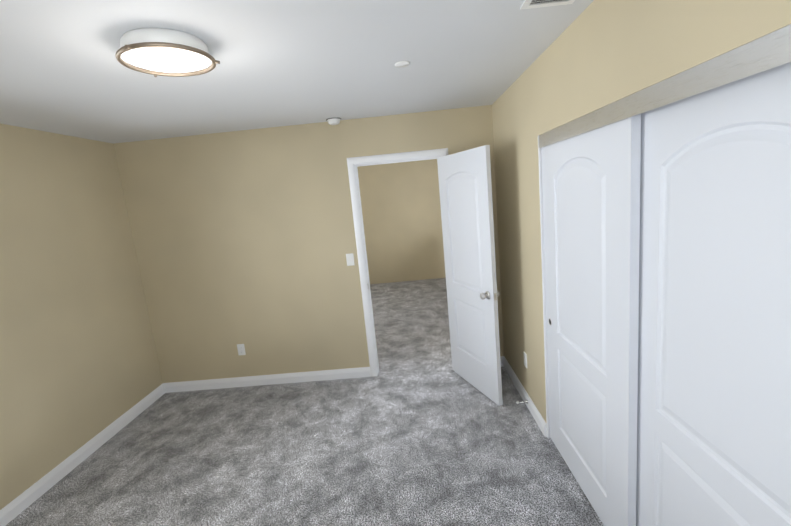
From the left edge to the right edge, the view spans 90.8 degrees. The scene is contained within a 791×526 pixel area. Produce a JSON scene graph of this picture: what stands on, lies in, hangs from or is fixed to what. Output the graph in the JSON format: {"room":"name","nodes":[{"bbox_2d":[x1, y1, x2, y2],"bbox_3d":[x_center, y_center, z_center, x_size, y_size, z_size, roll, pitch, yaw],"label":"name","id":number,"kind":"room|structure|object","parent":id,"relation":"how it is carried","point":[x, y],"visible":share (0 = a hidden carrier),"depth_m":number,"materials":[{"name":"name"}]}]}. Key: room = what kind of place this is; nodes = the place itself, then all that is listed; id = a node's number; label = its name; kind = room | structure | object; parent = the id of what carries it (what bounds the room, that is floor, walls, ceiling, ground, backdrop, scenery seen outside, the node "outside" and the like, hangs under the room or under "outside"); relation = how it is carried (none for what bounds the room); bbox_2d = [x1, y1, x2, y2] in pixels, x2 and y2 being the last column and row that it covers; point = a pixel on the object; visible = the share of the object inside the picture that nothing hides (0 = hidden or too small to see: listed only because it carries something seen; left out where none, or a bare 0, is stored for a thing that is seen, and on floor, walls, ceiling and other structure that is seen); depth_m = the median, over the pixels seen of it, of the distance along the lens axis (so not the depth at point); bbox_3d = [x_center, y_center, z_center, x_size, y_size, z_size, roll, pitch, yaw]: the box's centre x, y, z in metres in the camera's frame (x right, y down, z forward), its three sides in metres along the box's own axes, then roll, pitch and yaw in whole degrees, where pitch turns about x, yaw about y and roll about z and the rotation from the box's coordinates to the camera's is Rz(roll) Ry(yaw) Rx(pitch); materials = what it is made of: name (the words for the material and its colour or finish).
{"room":"empty bedroom","nodes":[
{"label":"empty bedroom","id":0,"kind":"room"},
{"bbox_2d":[0,124,162,509],"bbox_3d":[-2.550,0.453,1.817,0.120,2.440,3.920,-5,10,2],"label":"wall","id":1,"kind":"structure","parent":0,"point":[79,365],"depth_m":2.89,"materials":[{"name":"beige paint"}]},
{"bbox_2d":[0,383,167,525],"bbox_3d":[-2.373,1.585,2.071,0.015,0.100,3.800,-5,10,2],"label":"baseboard","id":2,"kind":"structure","parent":1,"relation":"attached to","point":[18,505],"depth_m":2.84,"materials":[{"name":"white wood"}]},
{"bbox_2d":[0,0,593,143],"bbox_3d":[-0.453,-1.369,3.590,4.490,0.150,8.120,-5,10,2],"label":"ceiling","id":3,"kind":"structure","parent":0,"point":[63,71],"depth_m":1.94,"materials":[{"name":"white paint"}]},
{"bbox_2d":[115,28,219,76],"bbox_3d":[-0.941,-0.859,1.611,0.374,0.094,0.378,-5,10,2],"label":"lamp","id":4,"kind":"object","parent":3,"relation":"attached to","point":[155,52],"visible":1,"depth_m":1.54,"materials":[{"name":"white glass"}]},
{"bbox_2d":[326,117,340,124],"bbox_3d":[-0.533,-1.224,3.378,0.130,0.050,0.130,-5,10,2],"label":"smoke detector","id":5,"kind":"object","parent":3,"relation":"attached to","point":[333,120],"visible":1,"depth_m":3.34,"materials":[{"name":"white plastic"}]},
{"bbox_2d":[395,61,409,66],"bbox_3d":[0.037,-1.086,2.132,0.084,0.007,0.084,-5,10,2],"label":"cover plate","id":6,"kind":"object","parent":3,"relation":"attached to","point":[402,64],"visible":0.98,"depth_m":2.12,"materials":[{"name":"white plastic"}]},
{"bbox_2d":[520,0,574,9],"bbox_3d":[0.611,-1.021,1.441,0.210,0.007,0.300,-5,10,2],"label":"ceiling vent","id":7,"kind":"object","parent":3,"relation":"in","point":[528,4],"visible":1,"depth_m":1.56,"materials":[{"name":"white plastic"}]},
{"bbox_2d":[6,278,603,525],"bbox_3d":[-0.230,1.223,4.035,4.445,0.250,8.120,-5,10,2],"label":"floor","id":8,"kind":"structure","parent":0,"point":[443,448],"depth_m":2.72,"materials":[{"name":"grey carpet"}]},
{"bbox_2d":[113,105,503,382],"bbox_3d":[-0.745,-0.048,3.744,3.665,2.440,0.120,-5,10,2],"label":"wall","id":9,"kind":"structure","parent":0,"point":[247,238],"depth_m":3.66,"materials":[{"name":"beige paint"}]},
{"bbox_2d":[237,344,245,354],"bbox_3d":[-1.525,0.858,3.852,0.072,0.116,0.008,-5,10,2],"label":"electrical outlet","id":10,"kind":"object","parent":9,"relation":"attached to","point":[241,349],"visible":1,"depth_m":3.85,"materials":[{"name":"white plastic"}]},
{"bbox_2d":[164,367,370,392],"bbox_3d":[-1.281,1.168,3.897,2.073,0.100,0.015,-5,10,2],"label":"baseboard","id":11,"kind":"structure","parent":9,"relation":"attached to","point":[360,372],"depth_m":3.89,"materials":[{"name":"white wood"}]},
{"bbox_2d":[346,253,354,265],"bbox_3d":[-0.427,-0.031,3.675,0.072,0.116,0.010,-5,10,2],"label":"light switch","id":12,"kind":"object","parent":9,"relation":"attached to","point":[350,259],"visible":1,"depth_m":3.67,"materials":[{"name":"white plastic"}]},
{"bbox_2d":[347,148,447,376],"bbox_3d":[0.114,0.038,3.741,0.914,2.112,0.154,-5,10,2],"label":"door frame","id":13,"kind":"structure","parent":9,"relation":"attached to","point":[353,163],"depth_m":3.61,"materials":[{"name":"white wood"}]},
{"bbox_2d":[437,145,502,405],"bbox_3d":[0.615,0.102,3.300,0.163,2.018,0.778,-9,10,-20],"label":"bedroom door","id":14,"kind":"structure","parent":9,"relation":"in","point":[466,205],"depth_m":3.21,"materials":[{"name":"white wood"}]},
{"bbox_2d":[357,159,445,283],"bbox_3d":[0.432,0.472,8.074,3.370,5.140,0.120,-5,10,2],"label":"wall","id":15,"kind":"structure","parent":0,"point":[401,212],"depth_m":7.77,"materials":[{"name":"beige paint"}]},
{"bbox_2d":[492,0,790,425],"bbox_3d":[0.979,0.141,1.691,0.120,2.440,3.920,-5,10,2],"label":"wall","id":16,"kind":"structure","parent":0,"point":[595,55],"depth_m":1.87,"materials":[{"name":"beige paint"}]},
{"bbox_2d":[500,356,546,436],"bbox_3d":[1.048,1.057,3.258,0.015,0.100,1.144,-5,10,2],"label":"baseboard","id":17,"kind":"structure","parent":16,"relation":"attached to","point":[531,406],"depth_m":3.11,"materials":[{"name":"white wood"}]},
{"bbox_2d":[524,352,526,367],"bbox_3d":[1.019,0.762,3.062,0.008,0.116,0.072,-5,10,2],"label":"electrical outlet","id":18,"kind":"object","parent":16,"relation":"attached to","point":[525,359],"visible":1,"depth_m":3.04,"materials":[{"name":"white plastic"}]},
{"bbox_2d":[538,136,549,437],"bbox_3d":[0.997,0.369,1.618,0.120,2.012,1.854,-5,10,2],"label":"trim","id":19,"kind":"structure","parent":16,"relation":"attached to","point":[543,282],"depth_m":2.51,"materials":[{"name":"white wood"}]},
{"bbox_2d":[541,114,640,525],"bbox_3d":[0.976,0.320,2.049,0.037,1.935,0.944,-5,10,2],"label":"closet door","id":20,"kind":"structure","parent":16,"relation":"in","point":[591,198],"depth_m":1.85,"materials":[{"name":"white wood"}]},
{"bbox_2d":[539,24,790,147],"bbox_3d":[0.897,-0.579,1.455,0.099,0.076,1.818,-5,10,2],"label":"trim","id":21,"kind":"structure","parent":16,"relation":"attached to","point":[766,52],"depth_m":1.10,"materials":[{"name":"white wood"}]},
{"bbox_2d":[636,62,790,525],"bbox_3d":[1.004,0.464,1.196,0.035,1.935,0.944,-5,10,2],"label":"closet door","id":22,"kind":"structure","parent":16,"relation":"in","point":[714,396],"depth_m":1.16,"materials":[{"name":"white wood"}]}
]}

